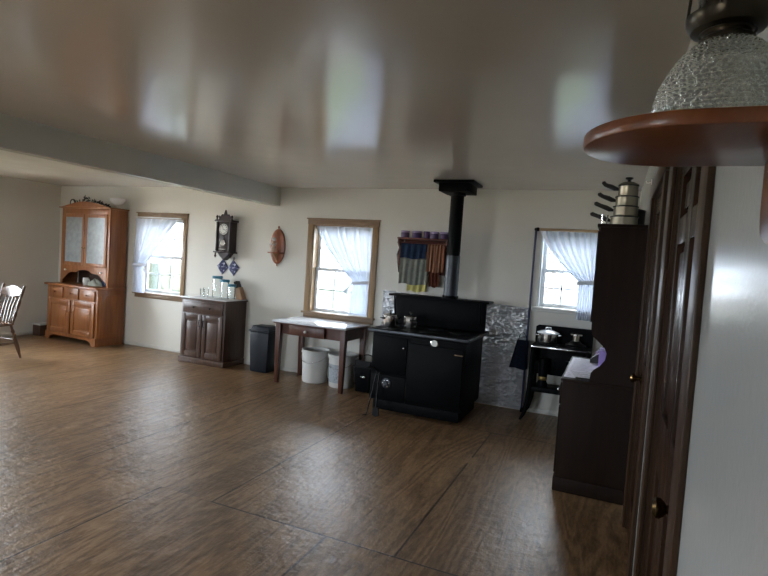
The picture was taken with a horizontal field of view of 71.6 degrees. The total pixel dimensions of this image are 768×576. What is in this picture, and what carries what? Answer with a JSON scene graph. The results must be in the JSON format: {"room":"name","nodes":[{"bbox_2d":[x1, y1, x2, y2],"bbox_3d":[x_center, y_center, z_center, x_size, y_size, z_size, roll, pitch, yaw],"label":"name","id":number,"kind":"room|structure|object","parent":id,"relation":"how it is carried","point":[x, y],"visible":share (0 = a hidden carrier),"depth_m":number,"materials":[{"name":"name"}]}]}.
{"room":"kitchen","nodes":[
{"label":"kitchen","id":0,"kind":"room"},
{"bbox_2d":[0,176,60,333],"bbox_3d":[-7.300,-0.396,4.786,0.160,2.440,9.020,5,3,23],"label":"wall","id":1,"kind":"structure","parent":0,"point":[29,210],"depth_m":8.43,"materials":[{"name":"paint"}]},
{"bbox_2d":[0,331,32,336],"bbox_3d":[-7.300,0.802,4.811,0.014,0.050,9.020,5,3,23],"label":"baseboard","id":2,"kind":"structure","parent":1,"relation":"attached to","point":[29,332],"depth_m":8.38,"materials":[{"name":"white paint"}]},
{"bbox_2d":[0,334,628,575],"bbox_3d":[-3.324,1.238,3.105,9.030,0.120,9.340,5,3,23],"label":"floor","id":3,"kind":"structure","parent":0,"point":[123,459],"depth_m":3.64,"materials":[{"name":"brown wood"}]},
{"bbox_2d":[0,283,25,357],"bbox_3d":[-4.923,0.422,6.725,0.468,0.940,0.535,5,3,20],"label":"spindle chair","id":4,"kind":"object","parent":3,"relation":"on","point":[12,290],"visible":1,"depth_m":6.85,"materials":[{"name":"brown wood"}]},
{"bbox_2d":[32,322,46,335],"bbox_3d":[-5.505,0.659,8.620,0.194,0.195,0.274,5,3,23],"label":"storage box","id":5,"kind":"object","parent":3,"relation":"on","point":[39,328],"visible":0.56,"depth_m":8.51,"materials":[{"name":"brown wood"}]},
{"bbox_2d":[44,201,129,346],"bbox_3d":[-4.643,-0.252,8.273,1.250,2.160,0.502,5,3,26],"label":"tall cabinet","id":6,"kind":"object","parent":3,"relation":"on","point":[94,235],"visible":1,"depth_m":8.12,"materials":[{"name":"brown wood"}]},
{"bbox_2d":[44,282,125,289],"bbox_3d":[-4.662,-0.033,8.287,1.240,0.030,0.500,5,3,26],"label":"countertop","id":7,"kind":"structure","parent":6,"relation":"on","point":[67,284],"depth_m":8.12,"materials":[{"name":"brown wood"}]},
{"bbox_2d":[83,278,89,284],"bbox_3d":[-4.653,-0.105,8.308,0.086,0.110,0.113,2,4,-37],"label":"mug","id":8,"kind":"object","parent":7,"relation":"on","point":[86,281],"visible":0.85,"depth_m":8.28,"materials":[{"name":"ceramic"}]},
{"bbox_2d":[87,279,102,286],"bbox_3d":[-4.454,-0.089,8.200,0.292,0.112,0.136,5,3,23],"label":"folded cloth","id":9,"kind":"object","parent":7,"relation":"on","point":[94,282],"visible":1,"depth_m":8.15,"materials":[{"name":"white fabric"}]},
{"bbox_2d":[76,195,110,206],"bbox_3d":[-4.528,-1.348,8.264,0.743,0.194,0.142,5,3,26],"label":"garland","id":10,"kind":"object","parent":6,"relation":"on","point":[85,197],"visible":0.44,"depth_m":8.25,"materials":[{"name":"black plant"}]},
{"bbox_2d":[109,198,125,208],"bbox_3d":[-4.053,-1.281,8.088,0.250,0.150,0.250,5,3,23],"label":"pedestal bowl","id":11,"kind":"object","parent":6,"relation":"on","point":[116,201],"visible":0.89,"depth_m":8.02,"materials":[{"name":"ceramic"}]},
{"bbox_2d":[178,295,247,368],"bbox_3d":[-2.368,0.581,7.328,0.788,0.897,0.480,5,3,23],"label":"base cabinet","id":12,"kind":"object","parent":3,"relation":"on","point":[212,329],"visible":0.98,"depth_m":7.15,"materials":[{"name":"brown wood"}]},
{"bbox_2d":[180,295,246,301],"bbox_3d":[-2.334,0.140,7.318,0.780,0.012,0.455,5,3,23],"label":"countertop","id":13,"kind":"structure","parent":12,"relation":"on","point":[205,297],"depth_m":7.22,"materials":[{"name":"white ceramic"}]},
{"bbox_2d":[212,276,222,297],"bbox_3d":[-2.314,-0.018,7.382,0.140,0.299,0.140,5,3,23],"label":"glass canister","id":14,"kind":"object","parent":13,"relation":"on","point":[213,277],"visible":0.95,"depth_m":7.33,"materials":[{"name":"clear glass"}]},
{"bbox_2d":[220,279,229,298],"bbox_3d":[-2.191,0.013,7.318,0.123,0.259,0.123,5,3,23],"label":"glass canister","id":15,"kind":"object","parent":13,"relation":"on","point":[221,280],"visible":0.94,"depth_m":7.29,"materials":[{"name":"clear glass"}]},
{"bbox_2d":[227,284,235,298],"bbox_3d":[-2.083,0.050,7.272,0.110,0.204,0.110,5,3,23],"label":"glass canister","id":16,"kind":"object","parent":13,"relation":"on","point":[229,285],"visible":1,"depth_m":7.24,"materials":[{"name":"clear glass"}]},
{"bbox_2d":[234,281,245,299],"bbox_3d":[-1.992,0.029,7.336,0.167,0.251,0.090,5,3,23],"label":"knife block","id":17,"kind":"object","parent":13,"relation":"on","point":[239,294],"visible":0.98,"depth_m":7.30,"materials":[{"name":"brown wood"}]},
{"bbox_2d":[249,324,275,372],"bbox_3d":[-1.586,0.795,7.019,0.324,0.605,0.274,5,3,23],"label":"trash can","id":18,"kind":"object","parent":3,"relation":"on","point":[262,336],"visible":0.84,"depth_m":6.92,"materials":[{"name":"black plastic"}]},
{"bbox_2d":[301,347,329,383],"bbox_3d":[-0.864,0.964,6.663,0.364,0.400,0.361,2,3,-35],"label":"plastic bucket","id":19,"kind":"object","parent":3,"relation":"on","point":[315,361],"visible":0.85,"depth_m":6.53,"materials":[{"name":"white plastic"}]},
{"bbox_2d":[272,316,369,393],"bbox_3d":[-0.784,0.794,6.510,1.000,0.765,0.650,5,3,23],"label":"side table","id":20,"kind":"object","parent":3,"relation":"on","point":[301,326],"visible":0.91,"depth_m":6.33,"materials":[{"name":"brown wood"}]},
{"bbox_2d":[328,351,357,388],"bbox_3d":[-0.514,0.998,6.494,0.372,0.397,0.365,5,3,23],"label":"plastic bucket","id":21,"kind":"object","parent":3,"relation":"on","point":[333,359],"visible":0.8,"depth_m":6.37,"materials":[{"name":"white plastic"}]},
{"bbox_2d":[353,354,371,392],"bbox_3d":[-0.202,1.006,6.346,0.240,0.436,0.327,5,3,23],"label":"bucket","id":22,"kind":"object","parent":3,"relation":"on","point":[362,375],"visible":0.77,"depth_m":6.22,"materials":[{"name":"black metal"}]},
{"bbox_2d":[362,365,377,414],"bbox_3d":[-0.139,1.028,5.360,0.145,0.497,0.095,3,3,-10],"label":"fire poker","id":23,"kind":"object","parent":3,"relation":"on","point":[368,365],"visible":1,"depth_m":5.37,"materials":[{"name":"metal"}]},
{"bbox_2d":[372,372,379,416],"bbox_3d":[-0.052,1.068,5.337,0.074,0.430,0.124,5,3,23],"label":"shovel","id":24,"kind":"object","parent":3,"relation":"on","point":[375,411],"visible":1,"depth_m":5.30,"materials":[{"name":"metal"}]},
{"bbox_2d":[368,180,493,422],"bbox_3d":[0.531,0.071,5.584,1.120,2.403,0.889,5,3,23],"label":"cookstove","id":25,"kind":"object","parent":3,"relation":"on","point":[431,370],"visible":0.93,"depth_m":5.37,"materials":[{"name":"black metal"}]},
{"bbox_2d":[380,310,400,326],"bbox_3d":[0.068,0.317,5.598,0.226,0.173,0.168,2,3,-28],"label":"cooking pot","id":26,"kind":"object","parent":25,"relation":"on","point":[390,319],"visible":1,"depth_m":5.53,"materials":[{"name":"silver metal"}]},
{"bbox_2d":[403,312,417,328],"bbox_3d":[0.280,0.334,5.562,0.151,0.171,0.210,3,3,-15],"label":"cooking pot","id":27,"kind":"object","parent":25,"relation":"on","point":[410,321],"visible":1,"depth_m":5.50,"materials":[{"name":"silver metal"}]},
{"bbox_2d":[368,323,488,343],"bbox_3d":[0.493,0.457,5.618,1.059,0.040,0.872,5,3,23],"label":"cooktop","id":28,"kind":"object","parent":25,"relation":"in","point":[437,333],"depth_m":5.36,"materials":[{"name":"metal"}]},
{"bbox_2d":[389,293,493,304],"bbox_3d":[0.612,0.112,5.781,1.120,0.023,0.235,5,3,23],"label":"shelf","id":29,"kind":"object","parent":25,"relation":"attached to","point":[445,298],"depth_m":5.73,"materials":[{"name":"black metal"}]},
{"bbox_2d":[520,227,536,411],"bbox_3d":[1.585,0.353,5.826,0.036,2.029,0.065,5,3,23],"label":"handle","id":30,"kind":"object","parent":3,"relation":"on","point":[535,237],"visible":0.89,"depth_m":5.81,"materials":[{"name":"black metal"}]},
{"bbox_2d":[518,324,592,419],"bbox_3d":[1.815,0.905,5.502,0.710,0.978,0.375,5,3,23],"label":"stove","id":31,"kind":"object","parent":3,"relation":"on","point":[545,359],"depth_m":5.50,"materials":[{"name":"black metal"}]},
{"bbox_2d":[509,333,528,369],"bbox_3d":[1.456,0.669,5.726,0.196,0.405,0.104,5,3,23],"label":"towel","id":32,"kind":"object","parent":31,"relation":"hanging from","point":[519,360],"visible":1,"depth_m":5.69,"materials":[{"name":"black fabric"}]},
{"bbox_2d":[531,382,559,394],"bbox_3d":[1.804,1.050,5.507,0.560,0.050,0.320,5,3,23],"label":"shelf","id":33,"kind":"object","parent":31,"relation":"attached to","point":[536,387],"depth_m":5.45,"materials":[{"name":"black metal"}]},
{"bbox_2d":[535,327,560,343],"bbox_3d":[1.704,0.489,5.528,0.223,0.165,0.223,6,4,40],"label":"cooking pot","id":34,"kind":"object","parent":31,"relation":"on","point":[546,336],"visible":1,"depth_m":5.45,"materials":[{"name":"silver metal"}]},
{"bbox_2d":[534,348,585,376],"bbox_3d":[1.828,0.773,5.507,0.540,0.295,0.330,5,3,23],"label":"range","id":35,"kind":"object","parent":31,"relation":"in","point":[546,361],"depth_m":5.52,"materials":[{"name":"black metal"}]},
{"bbox_2d":[531,341,592,353],"bbox_3d":[1.837,0.614,5.495,0.580,0.025,0.360,5,3,23],"label":"cooktop","id":36,"kind":"object","parent":31,"relation":"in","point":[560,346],"depth_m":5.41,"materials":[{"name":"black metal"}]},
{"bbox_2d":[552,224,648,504],"bbox_3d":[1.689,0.502,4.194,0.498,1.908,1.144,5,3,23],"label":"hutch","id":37,"kind":"object","parent":3,"relation":"on","point":[594,419],"visible":0.82,"depth_m":3.65,"materials":[{"name":"brown wood"}]},
{"bbox_2d":[564,357,597,377],"bbox_3d":[1.610,0.636,4.221,0.270,0.002,0.980,5,3,23],"label":"newspaper","id":38,"kind":"object","parent":37,"relation":"on","point":[577,364],"visible":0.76,"depth_m":4.30,"materials":[{"name":"paper"}]},
{"bbox_2d":[568,370,590,377],"bbox_3d":[1.471,0.639,3.910,0.200,0.002,0.260,4,3,12],"label":"letter","id":39,"kind":"object","parent":38,"relation":"on","point":[572,373],"visible":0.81,"depth_m":3.93,"materials":[{"name":"paper"}]},
{"bbox_2d":[590,350,598,363],"bbox_3d":[1.813,0.581,4.491,0.130,0.109,0.060,5,3,23],"label":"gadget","id":40,"kind":"object","parent":38,"relation":"on","point":[595,358],"visible":0.45,"depth_m":4.48,"materials":[{"name":"black plastic"}]},
{"bbox_2d":[598,347,605,366],"bbox_3d":[1.773,0.544,4.214,0.130,0.205,0.240,5,3,23],"label":"tissue box","id":41,"kind":"object","parent":38,"relation":"on","point":[602,353],"visible":0.11,"depth_m":4.12,"materials":[{"name":"paper"}]},
{"bbox_2d":[561,356,633,390],"bbox_3d":[1.692,0.655,4.197,0.470,0.022,1.132,5,3,23],"label":"countertop","id":42,"kind":"structure","parent":37,"relation":"on","point":[568,379],"depth_m":3.71,"materials":[{"name":"white wood"}]},
{"bbox_2d":[590,212,638,224],"bbox_3d":[1.679,-0.497,3.888,0.332,0.111,0.196,5,3,26],"label":"saucepan","id":43,"kind":"object","parent":37,"relation":"on","point":[618,219],"visible":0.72,"depth_m":3.79,"materials":[{"name":"metal"}]},
{"bbox_2d":[594,202,638,215],"bbox_3d":[1.688,-0.573,3.870,0.304,0.104,0.176,5,3,16],"label":"saucepan","id":44,"kind":"object","parent":43,"relation":"on","point":[628,210],"visible":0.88,"depth_m":3.80,"materials":[{"name":"metal"}]},
{"bbox_2d":[598,192,639,205],"bbox_3d":[1.703,-0.644,3.871,0.281,0.100,0.161,5,3,23],"label":"saucepan","id":45,"kind":"object","parent":44,"relation":"on","point":[623,199],"visible":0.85,"depth_m":3.80,"materials":[{"name":"metal"}]},
{"bbox_2d":[602,177,639,195],"bbox_3d":[1.714,-0.732,3.858,0.254,0.138,0.143,5,3,17],"label":"saucepan","id":46,"kind":"object","parent":45,"relation":"on","point":[625,188],"visible":0.96,"depth_m":3.80,"materials":[{"name":"metal"}]},
{"bbox_2d":[637,209,645,224],"bbox_3d":[1.883,-0.522,3.981,0.136,0.179,0.136,4,3,12],"label":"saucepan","id":47,"kind":"object","parent":37,"relation":"on","point":[641,213],"visible":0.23,"depth_m":3.92,"materials":[{"name":"black metal"}]},
{"bbox_2d":[0,0,698,190],"bbox_3d":[-3.153,-1.313,2.978,9.030,0.120,9.340,5,3,23],"label":"ceiling","id":48,"kind":"structure","parent":0,"point":[359,94],"depth_m":2.71,"materials":[{"name":"paint"}]},
{"bbox_2d":[0,113,280,205],"bbox_3d":[-3.233,-1.137,3.016,0.140,0.245,9.020,5,3,23],"label":"ceiling beam","id":49,"kind":"structure","parent":48,"relation":"attached to","point":[17,135],"depth_m":4.81,"materials":[{"name":"paint"}]},
{"bbox_2d":[58,186,641,411],"bbox_3d":[-1.420,-0.126,7.255,9.030,2.440,0.160,5,3,23],"label":"wall","id":50,"kind":"structure","parent":0,"point":[498,226],"depth_m":6.83,"materials":[{"name":"paint"}]},
{"bbox_2d":[132,212,188,301],"bbox_3d":[-3.327,-0.477,8.043,1.022,1.298,0.210,5,3,23],"label":"window","id":51,"kind":"structure","parent":50,"relation":"in","point":[166,268],"depth_m":8.05,"materials":[{"name":"brown wood"}]},
{"bbox_2d":[135,216,181,218],"bbox_3d":[-3.365,-1.045,7.920,0.905,0.018,0.018,5,3,23],"label":"curtain rod","id":52,"kind":"object","parent":51,"relation":"attached to","point":[135,216],"visible":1,"depth_m":7.90,"materials":[{"name":"white metal"}]},
{"bbox_2d":[132,218,177,292],"bbox_3d":[-3.427,-0.469,7.959,0.896,1.125,0.083,5,3,23],"label":"curtain","id":53,"kind":"object","parent":52,"relation":"hanging from","point":[150,233],"visible":1,"depth_m":8.02,"materials":[{"name":"white fabric"}]},
{"bbox_2d":[217,260,227,273],"bbox_3d":[-2.280,-0.323,7.525,0.193,0.262,0.014,5,3,23],"label":"potholder","id":54,"kind":"object","parent":50,"relation":"hanging from","point":[222,266],"visible":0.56,"depth_m":7.52,"materials":[{"name":"fabric"}]},
{"bbox_2d":[213,210,238,259],"bbox_3d":[-2.198,-0.735,7.404,0.296,0.695,0.160,5,3,23],"label":"wall clock","id":55,"kind":"object","parent":50,"relation":"attached to","point":[226,227],"visible":1,"depth_m":7.36,"materials":[{"name":"black wood"}]},
{"bbox_2d":[228,258,238,275],"bbox_3d":[-2.107,-0.302,7.450,0.192,0.262,0.014,5,3,23],"label":"potholder","id":56,"kind":"object","parent":50,"relation":"hanging from","point":[233,267],"visible":1,"depth_m":7.44,"materials":[{"name":"fabric"}]},
{"bbox_2d":[267,226,285,265],"bbox_3d":[-1.453,-0.561,7.088,0.238,0.550,0.155,5,3,23],"label":"shelf","id":57,"kind":"object","parent":50,"relation":"attached to","point":[277,257],"visible":0.95,"depth_m":7.12,"materials":[{"name":"brown wood"}]},
{"bbox_2d":[269,237,276,251],"bbox_3d":[-1.466,-0.577,7.079,0.104,0.196,0.106,5,3,23],"label":"figurine","id":58,"kind":"object","parent":57,"relation":"on","point":[273,248],"visible":0.99,"depth_m":7.05,"materials":[{"name":"paint"}]},
{"bbox_2d":[301,218,380,324],"bbox_3d":[-0.534,-0.231,6.843,1.052,1.298,0.210,5,3,23],"label":"window","id":59,"kind":"structure","parent":50,"relation":"in","point":[314,241],"depth_m":6.91,"materials":[{"name":"brown wood"}]},
{"bbox_3d":[-0.500,-0.798,6.806,0.832,0.018,0.018,5,3,23],"label":"curtain rod","id":60,"kind":"object","parent":59,"relation":"attached to","visible":0},
{"bbox_2d":[317,226,372,315],"bbox_3d":[-0.534,-0.229,6.829,0.822,1.105,0.088,5,3,23],"label":"curtain","id":61,"kind":"object","parent":60,"relation":"hanging from","point":[351,247],"visible":1,"depth_m":6.76,"materials":[{"name":"white fabric"}]},
{"bbox_2d":[125,341,557,416],"bbox_3d":[-0.792,1.132,6.916,7.090,0.050,0.014,5,3,23],"label":"baseboard","id":62,"kind":"structure","parent":50,"relation":"attached to","point":[534,410],"depth_m":7.16,"materials":[{"name":"white paint"}]},
{"bbox_2d":[397,242,398,271],"bbox_3d":[0.174,-0.388,6.461,0.045,0.396,0.034,4,3,1],"label":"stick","id":63,"kind":"object","parent":50,"relation":"hanging from","point":[397,242],"visible":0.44,"depth_m":6.45,"materials":[{"name":"brown wood"}]},
{"bbox_2d":[397,237,447,275],"bbox_3d":[0.461,-0.367,6.259,0.620,0.430,0.170,5,3,23],"label":"towel shelf","id":64,"kind":"object","parent":50,"relation":"attached to","point":[427,241],"visible":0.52,"depth_m":6.25,"materials":[{"name":"brown wood"}]},
{"bbox_2d":[401,230,409,236],"bbox_3d":[0.254,-0.642,6.342,0.104,0.082,0.104,5,3,23],"label":"jar","id":65,"kind":"object","parent":64,"relation":"on","point":[404,233],"visible":0.91,"depth_m":6.30,"materials":[{"name":"glass"}]},
{"bbox_2d":[398,257,427,284],"bbox_3d":[0.351,-0.198,6.292,0.351,0.330,0.059,5,3,23],"label":"dish towel","id":66,"kind":"object","parent":64,"relation":"hanging from","point":[411,271],"visible":0.97,"depth_m":6.28,"materials":[{"name":"grey fabric"}]},
{"bbox_2d":[400,243,426,258],"bbox_3d":[0.348,-0.435,6.255,0.318,0.193,0.043,5,3,23],"label":"dish towel","id":67,"kind":"object","parent":64,"relation":"hanging from","point":[408,250],"visible":1,"depth_m":6.24,"materials":[{"name":"blue fabric"}]},
{"bbox_2d":[406,284,425,291],"bbox_3d":[0.396,-0.138,6.339,0.238,0.379,0.043,5,3,23],"label":"dish towel","id":68,"kind":"object","parent":64,"relation":"hanging from","point":[415,288],"visible":0.27,"depth_m":6.34,"materials":[{"name":"yellow fabric"}]},
{"bbox_2d":[412,231,421,237],"bbox_3d":[0.391,-0.630,6.283,0.112,0.082,0.112,5,3,23],"label":"jar","id":69,"kind":"object","parent":64,"relation":"on","point":[416,234],"visible":0.91,"depth_m":6.24,"materials":[{"name":"glass"}]},
{"bbox_2d":[423,231,429,237],"bbox_3d":[0.501,-0.620,6.236,0.072,0.082,0.072,5,3,23],"label":"jar","id":70,"kind":"object","parent":64,"relation":"on","point":[426,233],"visible":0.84,"depth_m":6.21,"materials":[{"name":"ceramic"}]},
{"bbox_2d":[428,272,438,287],"bbox_3d":[0.584,-0.168,6.192,0.140,0.334,0.047,5,3,23],"label":"dish towel","id":71,"kind":"object","parent":64,"relation":"hanging from","point":[433,277],"visible":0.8,"depth_m":6.18,"materials":[{"name":"red fabric"}]},
{"bbox_2d":[430,232,438,238],"bbox_3d":[0.588,-0.613,6.199,0.100,0.082,0.100,5,3,23],"label":"jar","id":72,"kind":"object","parent":64,"relation":"on","point":[433,235],"visible":0.94,"depth_m":6.16,"materials":[{"name":"ceramic"}]},
{"bbox_2d":[425,243,445,272],"bbox_3d":[0.598,-0.344,6.149,0.215,0.347,0.043,5,3,23],"label":"dish towel","id":73,"kind":"object","parent":64,"relation":"hanging from","point":[434,260],"visible":1,"depth_m":6.14,"materials":[{"name":"orange fabric"}]},
{"bbox_2d":[439,232,447,238],"bbox_3d":[0.693,-0.603,6.153,0.100,0.082,0.100,5,3,23],"label":"jar","id":74,"kind":"object","parent":64,"relation":"on","point":[443,235],"visible":0.77,"depth_m":6.11,"materials":[{"name":"ceramic"}]},
{"bbox_2d":[381,290,527,408],"bbox_3d":[0.760,0.689,6.230,1.761,1.192,0.022,5,3,23],"label":"shield","id":75,"kind":"object","parent":50,"relation":"attached to","point":[500,384],"visible":0.35,"depth_m":5.99,"materials":[{"name":"grey metal"}]},
{"bbox_2d":[530,228,591,314],"bbox_3d":[2.021,-0.174,5.742,0.809,0.915,0.210,5,3,23],"label":"window","id":76,"kind":"structure","parent":50,"relation":"in","point":[541,255],"depth_m":5.82,"materials":[{"name":"white paint"}]},
{"bbox_2d":[536,227,598,232],"bbox_3d":[2.001,-0.606,5.625,0.762,0.044,0.069,5,3,23],"label":"curtain rod","id":77,"kind":"object","parent":76,"relation":"attached to","point":[537,228],"visible":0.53,"depth_m":5.63,"materials":[{"name":"brown wood"}]},
{"bbox_2d":[541,231,597,320],"bbox_3d":[1.964,-0.129,5.631,0.654,0.920,0.082,5,3,22],"label":"curtain","id":78,"kind":"object","parent":77,"relation":"hanging from","point":[576,252],"visible":0.71,"depth_m":5.60,"materials":[{"name":"white fabric"}]},
{"bbox_2d":[625,26,767,575],"bbox_3d":[0.823,0.322,1.296,0.160,2.440,9.020,5,3,23],"label":"wall","id":79,"kind":"structure","parent":0,"point":[724,528],"depth_m":0.89,"materials":[{"name":"paint"}]},
{"bbox_2d":[627,192,661,552],"bbox_3d":[1.408,0.482,2.889,0.101,2.020,0.792,5,3,23],"label":"door","id":80,"kind":"structure","parent":79,"relation":"in","point":[633,377],"depth_m":3.13,"materials":[{"name":"brown wood"}]},
{"bbox_2d":[622,167,669,575],"bbox_3d":[1.475,0.433,2.858,0.178,2.150,1.050,5,3,23],"label":"trim","id":81,"kind":"structure","parent":79,"relation":"attached to","point":[662,174],"depth_m":2.54,"materials":[{"name":"brown wood"}]},
{"bbox_2d":[643,167,700,575],"bbox_3d":[0.895,0.507,1.700,0.101,2.020,0.802,5,3,23],"label":"door","id":82,"kind":"structure","parent":79,"relation":"in","point":[690,176],"depth_m":1.77,"materials":[{"name":"brown wood"}]},
{"bbox_2d":[583,105,767,244],"bbox_3d":[0.381,-0.126,0.687,0.243,0.143,0.250,5,3,23],"label":"shelf","id":83,"kind":"object","parent":79,"relation":"attached to","point":[716,136],"visible":1,"depth_m":0.65,"materials":[{"name":"brown wood"}]},
{"bbox_2d":[650,0,767,112],"bbox_3d":[0.437,-0.404,0.664,0.162,0.420,0.162,6,3,31],"label":"oil lamp","id":84,"kind":"object","parent":83,"relation":"on","point":[720,26],"visible":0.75,"depth_m":0.64,"materials":[{"name":"clear glass"}]},
{"bbox_2d":[633,51,727,575],"bbox_3d":[0.962,0.458,1.670,0.178,2.150,1.060,5,3,23],"label":"trim","id":85,"kind":"structure","parent":79,"relation":"attached to","point":[707,180],"depth_m":1.28,"materials":[{"name":"brown wood"}]},
{"label":"outside","id":86,"kind":"structure","parent":0,"visible":0},
{"bbox_2d":[319,265,577,299],"bbox_3d":[34.718,0.391,80.888,180.000,0.150,84.000,5,3,23],"label":"field","id":87,"kind":"structure","parent":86,"point":[566,294],"depth_m":63.33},
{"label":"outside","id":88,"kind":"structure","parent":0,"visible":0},
{"bbox_2d":[317,278,576,310],"bbox_3d":[9.861,1.616,23.284,180.000,0.120,41.500,5,3,23],"label":"lawn","id":89,"kind":"structure","parent":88,"point":[325,298],"depth_m":31.64,"materials":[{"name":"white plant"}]},
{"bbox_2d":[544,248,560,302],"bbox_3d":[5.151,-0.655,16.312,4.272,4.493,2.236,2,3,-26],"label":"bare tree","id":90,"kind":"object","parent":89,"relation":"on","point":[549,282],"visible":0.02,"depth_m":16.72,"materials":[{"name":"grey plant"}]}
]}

